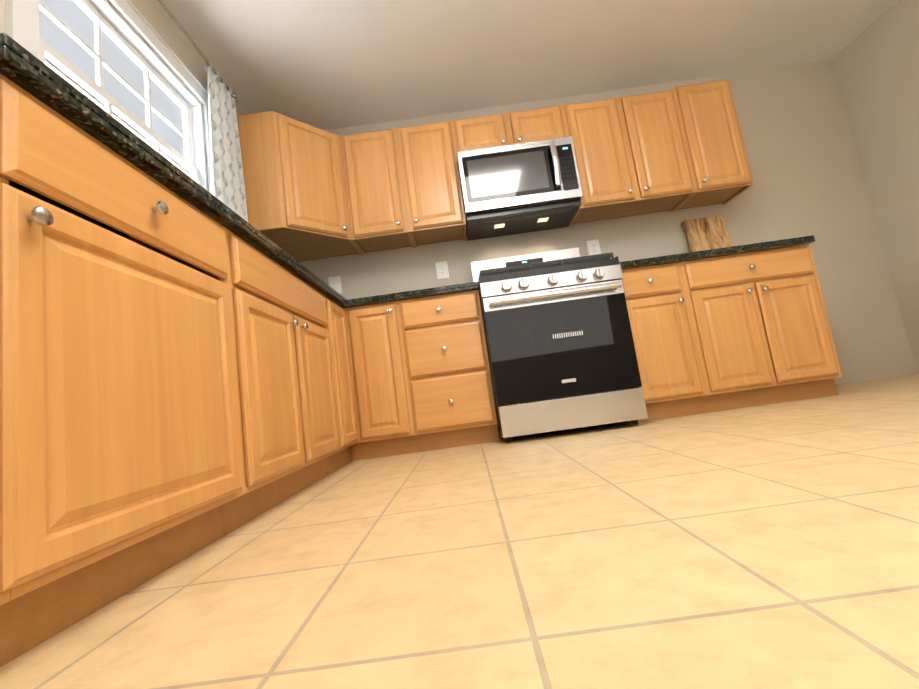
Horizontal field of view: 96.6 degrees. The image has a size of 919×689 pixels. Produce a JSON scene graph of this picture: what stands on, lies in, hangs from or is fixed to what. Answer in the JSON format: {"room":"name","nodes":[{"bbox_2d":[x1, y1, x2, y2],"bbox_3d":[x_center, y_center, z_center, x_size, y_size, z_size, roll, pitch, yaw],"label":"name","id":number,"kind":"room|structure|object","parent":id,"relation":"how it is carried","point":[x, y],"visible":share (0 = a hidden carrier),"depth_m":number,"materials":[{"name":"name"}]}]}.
{"room":"kitchen","nodes":[
{"label":"kitchen","id":0,"kind":"room"},
{"bbox_2d":[0,0,249,190],"bbox_3d":[-1.416,-0.651,0.843,0.120,2.448,4.400,-8,-7,0],"label":"wall","id":1,"kind":"structure","parent":0,"point":[156,16],"depth_m":2.12,"materials":[{"name":"beige paint"}]},
{"bbox_2d":[5,0,211,193],"bbox_3d":[-1.418,-0.959,1.815,0.155,1.071,1.168,-8,-7,0],"label":"window","id":2,"kind":"structure","parent":1,"relation":"in","point":[22,22],"depth_m":1.84,"materials":[{"name":"white"}]},
{"bbox_2d":[157,0,236,98],"bbox_3d":[-1.432,-1.600,1.853,0.102,0.044,1.358,-8,-7,0],"label":"curtain rod","id":3,"kind":"object","parent":1,"relation":"attached to","point":[161,3],"visible":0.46,"depth_m":2.11,"materials":[{"name":"silver metal"}]},
{"bbox_2d":[204,62,247,221],"bbox_3d":[-1.302,-1.026,2.277,0.062,1.090,0.354,-8,-7,0],"label":"curtain","id":4,"kind":"object","parent":3,"relation":"hanging from","point":[227,182],"visible":0.73,"depth_m":2.29,"materials":[{"name":"fabric"}]},
{"bbox_2d":[0,374,918,688],"bbox_3d":[0.995,0.294,0.683,4.640,0.100,4.640,-8,-7,0],"label":"floor","id":5,"kind":"structure","parent":0,"point":[772,546],"depth_m":0.65,"materials":[{"name":"tile"}]},
{"bbox_2d":[0,74,242,666],"bbox_3d":[-0.921,0.083,0.857,0.655,0.875,0.611,-8,-7,0],"label":"base cabinet","id":6,"kind":"object","parent":5,"relation":"on","point":[120,465],"visible":0.98,"depth_m":0.72,"materials":[{"name":"brown wood"}]},
{"bbox_2d":[222,227,339,535],"bbox_3d":[-0.907,0.169,1.577,0.655,0.875,0.838,-8,-7,0],"label":"base cabinet","id":7,"kind":"object","parent":5,"relation":"on","point":[288,423],"visible":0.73,"depth_m":1.39,"materials":[{"name":"brown wood"}]},
{"bbox_2d":[323,295,357,474],"bbox_3d":[-0.910,0.240,2.160,0.627,0.875,0.333,-8,-7,0],"label":"base cabinet","id":8,"kind":"object","parent":5,"relation":"on","point":[336,328],"visible":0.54,"depth_m":2.11,"materials":[{"name":"brown wood"}]},
{"bbox_2d":[343,309,361,462],"bbox_3d":[-0.910,0.297,2.627,0.608,0.875,0.608,-8,-7,0],"label":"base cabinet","id":9,"kind":"object","parent":5,"relation":"on","point":[354,453],"visible":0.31,"depth_m":2.33,"materials":[{"name":"brown wood"}]},
{"bbox_2d":[0,33,351,328],"bbox_3d":[-0.973,-0.335,1.804,0.660,0.736,2.392,-8,-7,0],"label":"countertop","id":10,"kind":"structure","parent":9,"relation":"on","point":[22,67],"depth_m":0.86,"materials":[{"name":"stone"}]},
{"bbox_2d":[344,301,416,459],"bbox_3d":[-0.454,0.232,2.602,0.313,0.875,0.655,-8,-7,0],"label":"base cabinet","id":11,"kind":"object","parent":5,"relation":"on","point":[381,400],"visible":0.88,"depth_m":2.32,"materials":[{"name":"brown wood"}]},
{"bbox_2d":[352,282,478,306],"bbox_3d":[-0.259,-0.303,2.666,0.738,0.139,0.647,-8,-7,0],"label":"countertop","id":12,"kind":"structure","parent":11,"relation":"on","point":[471,286],"depth_m":2.34,"materials":[{"name":"stone"}]},
{"bbox_2d":[397,290,499,451],"bbox_3d":[-0.062,0.178,2.601,0.477,0.875,0.655,-8,-7,0],"label":"drawers","id":13,"kind":"object","parent":5,"relation":"on","point":[449,384],"visible":1,"depth_m":2.32,"materials":[{"name":"brown wood"}]},
{"bbox_2d":[471,247,647,442],"bbox_3d":[0.538,-0.081,2.527,0.774,1.205,0.756,-8,-7,0],"label":"gas range","id":14,"kind":"object","parent":5,"relation":"on","point":[561,351],"visible":0.96,"depth_m":2.19,"materials":[{"name":"grey"}]},
{"bbox_2d":[621,262,706,421],"bbox_3d":[1.144,0.012,2.598,0.392,0.875,0.655,-8,-7,0],"label":"base cabinet","id":15,"kind":"object","parent":5,"relation":"on","point":[670,372],"visible":0.69,"depth_m":2.31,"materials":[{"name":"brown wood"}]},
{"bbox_2d":[619,235,814,269],"bbox_3d":[1.454,-0.540,2.662,1.156,0.137,0.642,-8,-7,0],"label":"countertop","id":16,"kind":"structure","parent":15,"relation":"on","point":[797,241],"depth_m":2.34,"materials":[{"name":"stone"}]},
{"bbox_2d":[681,216,732,251],"bbox_3d":[1.788,-0.729,2.939,0.322,0.410,0.100,-8,-7,0],"label":"cutting board","id":17,"kind":"object","parent":16,"relation":"on","point":[707,233],"visible":0.67,"depth_m":2.95,"materials":[{"name":"brown wood"}]},
{"bbox_2d":[679,244,842,412],"bbox_3d":[1.717,-0.067,2.596,0.762,0.875,0.655,-8,-7,0],"label":"base cabinet","id":18,"kind":"object","parent":5,"relation":"on","point":[763,335],"visible":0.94,"depth_m":2.31,"materials":[{"name":"brown wood"}]},
{"bbox_2d":[162,0,896,129],"bbox_3d":[0.651,-2.212,0.990,4.640,0.100,4.640,-8,-7,0],"label":"ceiling","id":19,"kind":"structure","parent":0,"point":[328,64],"depth_m":2.66,"materials":[{"name":"paint"}]},
{"bbox_2d":[300,60,916,384],"bbox_3d":[0.866,-0.691,3.080,4.640,2.448,0.120,-8,-7,0],"label":"wall","id":20,"kind":"structure","parent":0,"point":[808,179],"depth_m":3.03,"materials":[{"name":"beige paint"}]},
{"bbox_2d":[237,111,362,261],"bbox_3d":[-1.085,-1.032,2.782,0.622,0.755,0.622,-8,-7,0],"label":"wall cabinet","id":21,"kind":"object","parent":20,"relation":"attached to","point":[295,191],"depth_m":2.55,"materials":[{"name":"brown wood"}]},
{"bbox_2d":[328,276,341,293],"bbox_3d":[-0.919,-0.438,3.019,0.089,0.132,0.010,-8,-7,0],"label":"electrical outlet","id":22,"kind":"object","parent":20,"relation":"attached to","point":[335,283],"visible":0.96,"depth_m":3.02,"materials":[{"name":"white plastic"}]},
{"bbox_2d":[340,128,414,254],"bbox_3d":[-0.580,-1.085,2.916,0.388,0.755,0.350,-8,-7,0],"label":"wall cabinet","id":23,"kind":"object","parent":20,"relation":"attached to","point":[375,194],"depth_m":2.78,"materials":[{"name":"brown wood"}]},
{"bbox_2d":[396,121,465,247],"bbox_3d":[-0.195,-1.138,2.915,0.388,0.755,0.350,-8,-7,0],"label":"wall cabinet","id":24,"kind":"object","parent":20,"relation":"attached to","point":[435,211],"depth_m":2.78,"materials":[{"name":"brown wood"}]},
{"bbox_2d":[435,261,448,279],"bbox_3d":[-0.127,-0.548,3.016,0.089,0.132,0.010,-8,-7,0],"label":"electrical outlet","id":25,"kind":"object","parent":20,"relation":"attached to","point":[442,271],"visible":1,"depth_m":3.01,"materials":[{"name":"white plastic"}]},
{"bbox_2d":[452,105,565,162],"bbox_3d":[0.346,-1.441,2.940,0.763,0.299,0.350,-8,-7,0],"label":"wall cabinet","id":26,"kind":"object","parent":20,"relation":"attached to","point":[510,128],"depth_m":2.80,"materials":[{"name":"brown wood"}]},
{"bbox_2d":[457,136,582,240],"bbox_3d":[0.397,-1.068,2.834,0.759,0.472,0.470,-8,-7,0],"label":"over-the-range microwave","id":27,"kind":"object","parent":20,"relation":"attached to","point":[520,188],"visible":1,"depth_m":2.67,"materials":[{"name":"grey metal"}]},
{"bbox_2d":[586,239,600,254],"bbox_3d":[0.992,-0.707,3.014,0.089,0.132,0.010,-8,-7,0],"label":"outlet","id":28,"kind":"object","parent":20,"relation":"attached to","point":[593,246],"visible":0.96,"depth_m":3.01,"materials":[{"name":"white plastic"}]},
{"bbox_2d":[561,90,695,225],"bbox_3d":[1.145,-1.322,2.911,0.786,0.755,0.350,-8,-7,0],"label":"wall cabinet","id":29,"kind":"object","parent":20,"relation":"attached to","point":[631,156],"depth_m":2.77,"materials":[{"name":"brown wood"}]},
{"bbox_2d":[671,79,752,211],"bbox_3d":[1.726,-1.413,2.910,0.388,0.777,0.350,-8,-7,0],"label":"wall cabinet","id":30,"kind":"object","parent":20,"relation":"attached to","point":[716,150],"depth_m":2.77,"materials":[{"name":"brown wood"}]},
{"bbox_2d":[832,0,918,373],"bbox_3d":[3.062,-1.267,0.830,0.120,2.448,4.400,-8,-7,0],"label":"wall","id":31,"kind":"structure","parent":0,"point":[876,64],"depth_m":2.85,"materials":[{"name":"beige paint"}]}
]}

